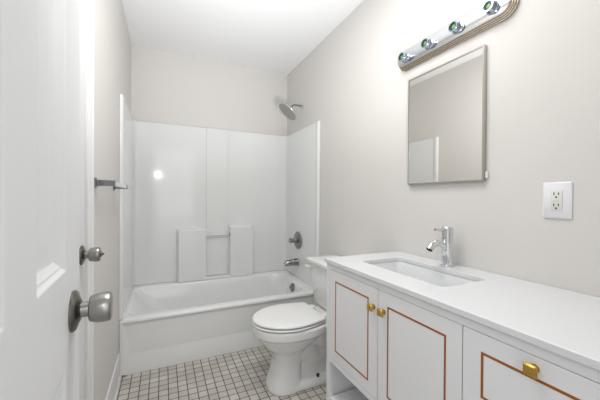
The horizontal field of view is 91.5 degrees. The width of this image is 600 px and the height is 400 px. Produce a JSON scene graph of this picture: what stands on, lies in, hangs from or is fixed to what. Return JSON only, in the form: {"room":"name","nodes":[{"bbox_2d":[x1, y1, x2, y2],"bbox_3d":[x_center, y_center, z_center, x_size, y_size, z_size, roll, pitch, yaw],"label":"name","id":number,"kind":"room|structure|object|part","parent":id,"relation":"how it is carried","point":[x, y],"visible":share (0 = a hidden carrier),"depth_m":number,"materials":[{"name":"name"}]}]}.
{"room":"bathroom","nodes":[
{"label":"bathroom","id":0,"kind":"room"},
{"bbox_2d":[94,0,130,399],"bbox_3d":[-0.891,-0.098,1.176,0.100,2.510,3.228,0,0,-25],"label":"wall","id":1,"kind":"structure","parent":0,"point":[112,43],"depth_m":1.51,"materials":[{"name":"paint"}]},
{"bbox_2d":[85,0,93,399],"bbox_3d":[-0.644,0.101,0.766,0.039,2.120,0.760,0,0,-25],"label":"trim","id":2,"kind":"structure","parent":1,"relation":"attached to","point":[89,56],"depth_m":1.07,"materials":[{"name":"white paint"}]},
{"bbox_2d":[79,0,103,399],"bbox_3d":[-0.630,0.139,0.782,0.101,2.020,0.610,0,0,-25],"label":"door","id":3,"kind":"structure","parent":1,"relation":"in","point":[94,254],"depth_m":1.01,"materials":[{"name":"white paint"}]},
{"bbox_3d":[-0.744,0.189,1.002,0.012,0.067,0.067,0,0,-25],"label":"rose plate","id":4,"kind":"part","parent":3,"relation":"part of","materials":[{"name":"silver metal"}]},
{"bbox_3d":[-0.722,0.189,1.012,0.050,0.050,0.050,0,0,-25],"label":"knob","id":5,"kind":"part","parent":3,"relation":"part of","materials":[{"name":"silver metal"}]},
{"bbox_2d":[94,177,127,190],"bbox_3d":[-0.927,-0.074,1.457,0.073,0.042,0.545,0,0,-25],"label":"towel bar","id":6,"kind":"object","parent":1,"relation":"attached to","point":[116,185],"visible":0.96,"depth_m":1.23,"materials":[{"name":"silver metal"}]},
{"bbox_3d":[-0.820,-0.071,1.230,0.073,0.042,0.042,0,0,-25],"label":"post","id":7,"kind":"part","parent":6,"relation":"part of","materials":[{"name":"silver metal"}]},
{"bbox_3d":[-1.034,-0.076,1.685,0.073,0.042,0.042,0,0,-25],"label":"post","id":8,"kind":"part","parent":6,"relation":"part of","materials":[{"name":"silver metal"}]},
{"bbox_2d":[105,353,121,399],"bbox_3d":[-0.985,1.075,1.507,0.016,0.160,0.853,0,0,-25],"label":"baseboard","id":9,"kind":"structure","parent":1,"relation":"attached to","point":[112,393],"depth_m":1.71,"materials":[{"name":"white paint"}]},
{"bbox_2d":[131,44,286,135],"bbox_3d":[-0.839,-0.108,2.928,1.480,2.510,0.100,0,0,-25],"label":"wall","id":10,"kind":"structure","parent":0,"point":[167,87],"depth_m":2.82,"materials":[{"name":"paint"}]},
{"bbox_2d":[116,346,325,399],"bbox_3d":[0.133,1.196,0.845,1.680,0.060,4.718,0,0,-25],"label":"floor","id":11,"kind":"structure","parent":0,"point":[239,375],"depth_m":1.85,"materials":[{"name":"tile"}]},
{"bbox_2d":[119,270,317,375],"bbox_3d":[-0.663,0.951,2.545,1.476,0.400,0.755,0,0,-25],"label":"bathtub","id":12,"kind":"object","parent":11,"relation":"on","point":[165,324],"visible":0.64,"depth_m":2.20,"materials":[{"name":"white ceramic"}]},
{"bbox_2d":[119,270,313,323],"bbox_3d":[-0.663,0.951,2.546,1.476,0.400,0.753,0,0,-25],"label":"basin","id":13,"kind":"object","parent":12,"relation":"in","point":[228,300],"depth_m":2.53,"materials":[{"name":"white ceramic"}]},
{"bbox_2d":[119,94,319,319],"bbox_3d":[-0.658,0.048,2.541,1.477,1.466,0.752,0,0,-25],"label":"shower surround","id":14,"kind":"object","parent":12,"relation":"on","point":[198,203],"visible":1,"depth_m":2.73,"materials":[{"name":"white plastic"}]},
{"bbox_2d":[283,258,298,266],"bbox_3d":[-0.091,0.607,2.840,0.146,0.072,0.072,0,0,-25],"label":"tub spout","id":15,"kind":"object","parent":14,"relation":"attached to","point":[292,262],"visible":1,"depth_m":2.82,"materials":[{"name":"silver metal"}]},
{"bbox_2d":[288,231,301,248],"bbox_3d":[-0.061,0.394,2.846,0.089,0.172,0.172,0,0,-25],"label":"shower valve","id":16,"kind":"object","parent":14,"relation":"attached to","point":[297,241],"visible":1,"depth_m":2.83,"materials":[{"name":"silver metal"}]},
{"bbox_3d":[-0.068,0.394,2.843,0.073,0.052,0.052,0,0,-25],"label":"handle","id":17,"kind":"part","parent":16,"relation":"part of","materials":[{"name":"silver metal"}]},
{"bbox_2d":[252,254,340,395],"bbox_3d":[0.048,0.788,1.894,0.728,0.741,0.492,0,0,-25],"label":"toilet","id":18,"kind":"object","parent":11,"relation":"on","point":[295,334],"visible":0.66,"depth_m":1.77,"materials":[{"name":"porcelain"},{"name":"plastic"}]},
{"bbox_3d":[-0.087,0.743,1.830,0.430,0.011,0.376,0,0,-25],"label":"seat","id":19,"kind":"part","parent":18,"relation":"part of","materials":[{"name":"white plastic"}]},
{"bbox_3d":[-0.090,0.722,1.828,0.418,0.020,0.372,0,0,-25],"label":"lid","id":20,"kind":"part","parent":18,"relation":"part of","materials":[{"name":"white plastic"}]},
{"bbox_3d":[0.038,0.957,1.891,0.702,0.404,0.368,0,0,-25],"label":"bowl","id":21,"kind":"part","parent":18,"relation":"part of","materials":[{"name":"white ceramic"}]},
{"bbox_3d":[0.265,0.604,1.993,0.236,0.302,0.460,0,0,-25],"label":"tank","id":22,"kind":"part","parent":18,"relation":"part of","materials":[{"name":"white ceramic"}]},
{"bbox_3d":[0.258,0.435,1.989,0.270,0.032,0.492,0,0,-25],"label":"tank lid","id":23,"kind":"part","parent":18,"relation":"part of","materials":[{"name":"white ceramic"}]},
{"bbox_2d":[326,263,599,399],"bbox_3d":[0.565,0.743,1.058,0.484,0.849,1.115,0,0,-25],"label":"vanity cabinet","id":24,"kind":"object","parent":11,"relation":"on","point":[384,342],"visible":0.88,"depth_m":0.93,"materials":[{"name":"white paint"}]},
{"bbox_2d":[330,388,368,399],"bbox_3d":[0.571,0.990,1.064,0.444,0.025,1.048,0,0,-25],"label":"shelf","id":25,"kind":"object","parent":24,"relation":"attached to","point":[340,393],"depth_m":1.45,"materials":[{"name":"white paint"}]},
{"bbox_3d":[0.231,0.557,1.285,0.018,0.431,0.349,0,0,-25],"label":"door","id":26,"kind":"part","parent":24,"relation":"part of","materials":[{"name":"white paint"}]},
{"bbox_3d":[0.277,0.417,1.136,0.026,0.027,0.027,0,0,-25],"label":"knob","id":27,"kind":"part","parent":24,"relation":"part of","materials":[{"name":"gold metal"}]},
{"bbox_3d":[0.302,0.417,1.084,0.026,0.027,0.027,0,0,-25],"label":"knob","id":28,"kind":"part","parent":24,"relation":"part of","materials":[{"name":"gold metal"}]},
{"bbox_3d":[0.380,0.560,0.967,0.018,0.431,0.346,0,0,-25],"label":"door","id":29,"kind":"part","parent":24,"relation":"part of","materials":[{"name":"white paint"}]},
{"bbox_2d":[325,251,599,370],"bbox_3d":[0.582,0.306,1.062,0.484,0.019,1.126,0,0,-25],"label":"countertop","id":30,"kind":"structure","parent":24,"relation":"on","point":[562,322],"depth_m":0.86,"materials":[{"name":"white stone"}]},
{"bbox_2d":[372,261,476,286],"bbox_3d":[0.498,0.386,1.251,0.286,0.142,0.501,0,0,-25],"label":"sink","id":31,"kind":"object","parent":30,"relation":"in","point":[438,278],"visible":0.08,"depth_m":1.36,"materials":[{"name":"white ceramic"}]},
{"bbox_2d":[426,226,453,266],"bbox_3d":[0.620,0.208,1.294,0.153,0.176,0.058,0,0,-25],"label":"faucet","id":32,"kind":"object","parent":30,"relation":"on","point":[446,242],"visible":1,"depth_m":1.29,"materials":[{"name":"silver metal"}]},
{"bbox_3d":[0.603,0.199,1.286,0.117,0.053,0.031,0,0,-25],"label":"spout","id":33,"kind":"part","parent":32,"relation":"part of","materials":[{"name":"silver metal"}]},
{"bbox_3d":[0.623,0.132,1.295,0.069,0.017,0.014,0,0,-25],"label":"lever","id":34,"kind":"part","parent":32,"relation":"part of","materials":[{"name":"silver metal"}]},
{"bbox_3d":[0.528,0.454,0.651,0.018,0.214,0.343,0,0,-25],"label":"drawer","id":35,"kind":"part","parent":24,"relation":"part of","materials":[{"name":"white paint"}]},
{"bbox_3d":[0.509,0.373,0.641,0.026,0.027,0.027,0,0,-25],"label":"knob","id":36,"kind":"part","parent":24,"relation":"part of","materials":[{"name":"gold metal"}]},
{"bbox_2d":[122,0,362,74],"bbox_3d":[-0.168,-1.380,1.504,1.680,0.060,3.228,0,0,-25],"label":"ceiling","id":37,"kind":"structure","parent":0,"point":[274,36],"depth_m":2.29,"materials":[{"name":"white paint"}]},
{"bbox_2d":[287,0,599,296],"bbox_3d":[0.540,-0.093,1.847,0.100,2.510,3.228,0,0,-25],"label":"wall","id":38,"kind":"structure","parent":0,"point":[543,61],"depth_m":1.23,"materials":[{"name":"paint"}]},
{"bbox_2d":[279,102,302,120],"bbox_3d":[-0.083,-0.853,2.780,0.242,0.183,0.219,0,0,-25],"label":"shower","id":39,"kind":"object","parent":38,"relation":"attached to","point":[287,110],"visible":1,"depth_m":2.76,"materials":[{"name":"grey metal"}]},
{"bbox_2d":[407,44,488,184],"bbox_3d":[0.685,-0.363,1.397,0.020,0.566,0.426,0,0,-25],"label":"wall mirror","id":40,"kind":"object","parent":38,"relation":"attached to","point":[447,103],"visible":1,"depth_m":1.36,"materials":[{"name":"grey mirror"}]},
{"bbox_2d":[398,0,519,71],"bbox_3d":[0.672,-0.767,1.370,0.068,0.112,0.616,0,0,-25],"label":"vanity light","id":41,"kind":"object","parent":38,"relation":"attached to","point":[490,13],"visible":1,"depth_m":1.29,"materials":[{"name":"silver metal"}]},
{"bbox_2d":[543,182,572,218],"bbox_3d":[0.877,0.001,0.997,0.010,0.124,0.082,0,0,-25],"label":"wall outlet","id":42,"kind":"object","parent":38,"relation":"attached to","point":[557,196],"visible":1,"depth_m":0.99,"materials":[{"name":"white plastic"}]},
{"bbox_2d":[550,190,562,209],"bbox_3d":[0.875,0.001,0.996,0.003,0.067,0.034,0,0,-25],"label":"receptacle","id":43,"kind":"object","parent":42,"relation":"attached to","point":[556,196],"depth_m":0.99,"materials":[{"name":"white plastic"}]},
{"bbox_3d":[0.457,-0.083,0.161,1.480,2.510,0.245,0,0,-25],"label":"wall","id":44,"kind":"structure","parent":0,"visible":0},
{"bbox_2d":[0,0,112,399],"bbox_3d":[-0.260,0.142,0.286,0.090,2.030,0.576,0,0,-28],"label":"door","id":45,"kind":"structure","parent":44,"relation":"in","point":[42,307],"depth_m":0.35,"materials":[{"name":"white paint"}]},
{"bbox_3d":[-0.373,0.185,0.489,0.012,0.067,0.067,0,0,-28],"label":"rose plate","id":46,"kind":"part","parent":45,"relation":"part of","materials":[{"name":"silver metal"}]},
{"bbox_3d":[-0.352,0.185,0.500,0.050,0.050,0.050,0,0,-28],"label":"knob","id":47,"kind":"part","parent":45,"relation":"part of","materials":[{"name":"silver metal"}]}
]}

